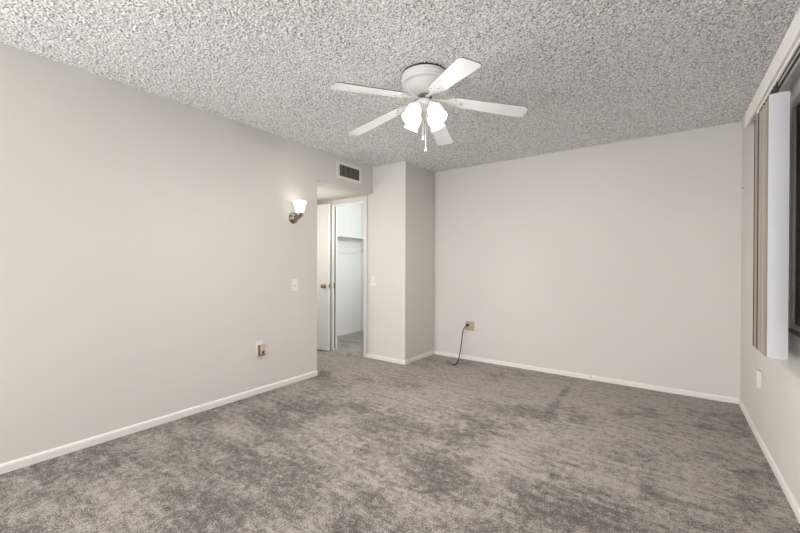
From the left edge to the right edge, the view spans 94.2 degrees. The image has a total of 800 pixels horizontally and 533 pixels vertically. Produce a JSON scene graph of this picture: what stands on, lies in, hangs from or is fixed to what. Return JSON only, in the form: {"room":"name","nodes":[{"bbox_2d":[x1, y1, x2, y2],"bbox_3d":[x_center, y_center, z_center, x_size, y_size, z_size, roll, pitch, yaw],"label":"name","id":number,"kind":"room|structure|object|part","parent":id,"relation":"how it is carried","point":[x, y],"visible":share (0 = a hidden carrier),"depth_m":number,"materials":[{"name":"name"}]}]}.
{"room":"empty bedroom","nodes":[
{"label":"empty bedroom","id":0,"kind":"room"},
{"bbox_2d":[0,43,372,463],"bbox_3d":[-2.227,-0.050,2.250,0.120,2.440,6.249,0,0,36],"label":"wall","id":1,"kind":"structure","parent":0,"point":[149,242],"depth_m":2.62,"materials":[{"name":"white paint"}]},
{"bbox_2d":[0,370,317,474],"bbox_3d":[-2.447,1.144,1.842,0.012,0.055,5.326,0,0,36],"label":"baseboard","id":2,"kind":"structure","parent":1,"relation":"attached to","point":[29,460],"depth_m":2.63,"materials":[{"name":"white paint"}]},
{"bbox_2d":[256,340,262,353],"bbox_3d":[-1.298,0.741,3.436,0.009,0.120,0.072,0,0,36],"label":"wall outlet","id":3,"kind":"object","parent":1,"relation":"attached to","point":[261,341],"visible":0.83,"depth_m":3.42,"materials":[{"name":"white plastic"}]},
{"bbox_2d":[258,344,264,355],"bbox_3d":[-1.273,0.765,3.429,0.040,0.100,0.054,0,0,36],"label":"night light","id":4,"kind":"object","parent":3,"relation":"attached to","point":[261,348],"visible":1,"depth_m":3.41,"materials":[{"name":"brown"}]},
{"bbox_2d":[292,279,297,290],"bbox_3d":[-1.057,0.180,3.759,0.018,0.120,0.072,0,0,36],"label":"light switch","id":5,"kind":"object","parent":1,"relation":"attached to","point":[294,281],"visible":1,"depth_m":3.75,"materials":[{"name":"white plastic"}]},
{"bbox_2d":[289,200,306,223],"bbox_3d":[-1.006,-0.544,3.693,0.170,0.217,0.140,0,0,36],"label":"wall sconce","id":6,"kind":"object","parent":1,"relation":"attached to","point":[299,205],"visible":1,"depth_m":3.66,"materials":[{"name":"white glass"}]},
{"bbox_3d":[-1.059,-0.493,3.731,0.040,0.114,0.114,0,0,36],"label":"plate","id":7,"kind":"part","parent":6,"relation":"part of","materials":[{"name":"silver metal"}]},
{"bbox_3d":[-0.993,-0.592,3.684,0.140,0.120,0.140,0,0,36],"label":"lamp shade","id":8,"kind":"part","parent":6,"relation":"part of","materials":[{"name":"white glass"}]},
{"bbox_2d":[336,160,361,184],"bbox_3d":[-0.594,-1.114,4.396,0.011,0.202,0.432,0,0,36],"label":"air vent","id":9,"kind":"object","parent":1,"relation":"in","point":[344,171],"visible":1,"depth_m":4.38,"materials":[{"name":"white metal"}]},
{"bbox_2d":[317,184,363,201],"bbox_3d":[-1.389,-0.963,4.738,1.438,0.050,1.229,0,0,36],"label":"ceiling","id":10,"kind":"structure","parent":0,"point":[324,192],"depth_m":4.73,"materials":[{"name":"white paint"}]},
{"bbox_2d":[317,194,372,353],"bbox_3d":[-1.003,-0.060,5.281,1.679,2.440,0.100,0,0,36],"label":"wall","id":11,"kind":"structure","parent":0,"point":[369,196],"depth_m":4.79,"materials":[{"name":"white paint"}]},
{"bbox_2d":[317,196,366,356],"bbox_3d":[-0.992,0.118,5.264,1.460,2.085,0.114,0,0,36],"label":"door frame","id":12,"kind":"structure","parent":11,"relation":"attached to","point":[334,208],"depth_m":5.19,"materials":[{"name":"white paint"}]},
{"bbox_2d":[371,277,375,285],"bbox_3d":[-0.342,0.180,4.732,0.072,0.120,0.018,0,0,36],"label":"light switch","id":13,"kind":"object","parent":11,"relation":"attached to","point":[373,279],"visible":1,"depth_m":4.73,"materials":[{"name":"white plastic"}]},
{"bbox_2d":[337,203,360,331],"bbox_3d":[-1.089,-0.065,6.273,0.120,2.440,1.411,0,0,36],"label":"wall","id":14,"kind":"structure","parent":0,"point":[348,216],"depth_m":6.45,"materials":[{"name":"white paint"}]},
{"bbox_2d":[337,328,360,335],"bbox_3d":[-1.074,1.123,6.192,0.012,0.065,1.291,0,0,36],"label":"baseboard","id":15,"kind":"structure","parent":14,"relation":"attached to","point":[356,329],"depth_m":6.43,"materials":[{"name":"white paint"}]},
{"bbox_2d":[337,235,363,253],"bbox_3d":[-0.938,-0.368,6.120,0.300,0.270,1.238,0,0,36],"label":"closet shelf","id":16,"kind":"object","parent":14,"relation":"attached to","point":[339,237],"visible":0.41,"depth_m":6.35,"materials":[{"name":"white paint"}]},
{"bbox_2d":[361,203,363,327],"bbox_3d":[0.071,-0.060,6.233,1.810,2.440,0.120,0,0,36],"label":"wall","id":17,"kind":"structure","parent":0,"point":[362,204],"depth_m":6.70,"materials":[{"name":"white paint"}]},
{"bbox_2d":[366,353,405,364],"bbox_3d":[-0.183,1.141,4.623,0.612,0.050,0.012,0,0,36],"label":"baseboard","id":18,"kind":"structure","parent":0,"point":[372,356],"depth_m":4.61,"materials":[{"name":"white paint"}]},
{"bbox_2d":[0,331,799,532],"bbox_3d":[-0.938,1.175,2.227,5.288,0.004,7.712,0,0,36],"label":"floor","id":19,"kind":"structure","parent":0,"point":[429,444],"depth_m":2.22,"materials":[{"name":"grey carpet"}]},
{"bbox_2d":[452,324,468,365],"bbox_3d":[0.738,0.941,4.551,0.050,0.452,0.375,0,0,36],"label":"power cord","id":20,"kind":"object","parent":19,"relation":"on","point":[466,324],"visible":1,"depth_m":4.60,"materials":[{"name":"black rubber"}]},
{"bbox_2d":[0,0,799,171],"bbox_3d":[-0.520,-1.257,1.442,3.622,0.007,6.937,0,0,36],"label":"ceiling","id":21,"kind":"structure","parent":0,"point":[586,73],"depth_m":2.26,"materials":[{"name":"white paint"}]},
{"bbox_2d":[328,57,527,151],"bbox_3d":[0.128,-1.013,2.469,1.225,0.508,1.274,0,0,36],"label":"ceiling fan","id":22,"kind":"object","parent":21,"relation":"hanging from","point":[424,81],"visible":1,"depth_m":2.36,"materials":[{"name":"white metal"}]},
{"bbox_3d":[-0.187,-1.045,2.203,0.475,0.088,0.132,0,0,-36],"label":"blade","id":23,"kind":"part","parent":22,"relation":"part of","materials":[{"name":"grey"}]},
{"bbox_3d":[-0.170,-1.048,2.698,0.476,0.088,0.132,0,0,36],"label":"blade","id":24,"kind":"part","parent":22,"relation":"part of","materials":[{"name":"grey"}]},
{"bbox_3d":[0.076,-0.984,2.365,0.112,0.147,0.132,0,0,36],"label":"lamp shade","id":25,"kind":"part","parent":22,"relation":"part of","materials":[{"name":"white glass"}]},
{"bbox_3d":[0.087,-0.985,2.524,0.132,0.147,0.112,0,0,36],"label":"lamp shade","id":26,"kind":"part","parent":22,"relation":"part of","materials":[{"name":"white glass"}]},
{"bbox_3d":[0.246,-0.984,2.513,0.112,0.147,0.132,0,0,36],"label":"lamp shade","id":27,"kind":"part","parent":22,"relation":"part of","materials":[{"name":"white glass"}]},
{"bbox_3d":[0.234,-0.984,2.354,0.132,0.147,0.112,0,0,36],"label":"lamp shade","id":28,"kind":"part","parent":22,"relation":"part of","materials":[{"name":"white glass"}]},
{"bbox_3d":[0.304,-1.047,2.834,0.132,0.088,0.475,0,0,18],"label":"blade","id":29,"kind":"part","parent":22,"relation":"part of","materials":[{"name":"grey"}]},
{"bbox_3d":[0.278,-1.043,2.035,0.132,0.088,0.475,0,0,-18],"label":"blade","id":30,"kind":"part","parent":22,"relation":"part of","materials":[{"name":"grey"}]},
{"bbox_3d":[0.581,-1.044,2.425,0.475,0.088,0.132,0,0,0],"label":"blade","id":31,"kind":"part","parent":22,"relation":"part of","materials":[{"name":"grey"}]},
{"bbox_2d":[372,161,433,359],"bbox_3d":[0.087,-0.054,4.921,0.511,2.440,0.791,0,0,36],"label":"wall","id":32,"kind":"structure","parent":0,"point":[403,192],"depth_m":4.62,"materials":[{"name":"white paint"}]},
{"bbox_2d":[406,350,433,363],"bbox_3d":[0.260,1.142,4.725,0.012,0.050,0.671,0,0,36],"label":"baseboard","id":33,"kind":"structure","parent":32,"relation":"attached to","point":[427,354],"depth_m":4.70,"materials":[{"name":"white paint"}]},
{"bbox_2d":[434,121,741,398],"bbox_3d":[1.814,-0.045,4.091,3.263,2.440,0.120,0,0,36],"label":"wall","id":34,"kind":"structure","parent":0,"point":[617,260],"depth_m":3.81,"materials":[{"name":"white paint"}]},
{"bbox_2d":[466,321,473,330],"bbox_3d":[0.880,0.741,4.686,0.120,0.116,0.009,0,0,36],"label":"wall outlet","id":35,"kind":"object","parent":34,"relation":"attached to","point":[470,327],"visible":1,"depth_m":4.68,"materials":[{"name":"beige plastic"}]},
{"bbox_2d":[434,350,737,403],"bbox_3d":[1.691,1.151,4.101,3.039,0.048,0.012,0,0,36],"label":"baseboard","id":36,"kind":"structure","parent":34,"relation":"attached to","point":[522,366],"depth_m":3.81,"materials":[{"name":"white paint"}]},
{"bbox_2d":[740,61,799,506],"bbox_3d":[0.984,-0.030,0.351,0.160,2.440,6.920,0,0,36],"label":"wall","id":37,"kind":"structure","parent":0,"point":[774,409],"depth_m":2.31,"materials":[{"name":"white paint"}]},
{"bbox_2d":[753,367,761,388],"bbox_3d":[2.430,0.754,2.528,0.028,0.116,0.132,0,0,36],"label":"blank wall plate","id":38,"kind":"object","parent":37,"relation":"attached to","point":[757,374],"visible":1,"depth_m":2.48,"materials":[{"name":"white paint"}]},
{"bbox_2d":[738,398,799,522],"bbox_3d":[0.910,1.164,0.407,0.012,0.050,6.920,0,0,36],"label":"baseboard","id":39,"kind":"structure","parent":37,"relation":"attached to","point":[792,501],"depth_m":2.15,"materials":[{"name":"white paint"}]},
{"bbox_2d":[745,7,799,359],"bbox_3d":[1.381,-0.270,1.143,0.121,1.435,3.070,0,0,36],"label":"vertical blind","id":40,"kind":"object","parent":37,"relation":"attached to","point":[768,112],"visible":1,"depth_m":1.79,"materials":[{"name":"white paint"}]},
{"bbox_2d":[788,95,799,337],"bbox_3d":[1.349,-0.255,0.938,0.087,1.174,2.400,0,0,36],"label":"window","id":41,"kind":"structure","parent":37,"relation":"in","point":[794,328],"depth_m":1.89,"materials":[{"name":"grey"}]},
{"bbox_3d":[1.679,-0.258,1.406,0.024,1.100,1.185,0,0,36],"label":"sash","id":42,"kind":"part","parent":41,"relation":"part of","materials":[{"name":"brown metal"}]},
{"bbox_3d":[-2.059,-0.062,5.148,0.120,2.440,1.349,0,0,36],"label":"wall","id":43,"kind":"structure","parent":0,"visible":0},
{"bbox_2d":[317,204,329,350],"bbox_3d":[-1.329,0.138,5.284,0.812,2.018,0.101,0,0,30],"label":"door","id":44,"kind":"structure","parent":43,"relation":"in","point":[323,211],"depth_m":5.14,"materials":[{"name":"white paint"}]}
]}

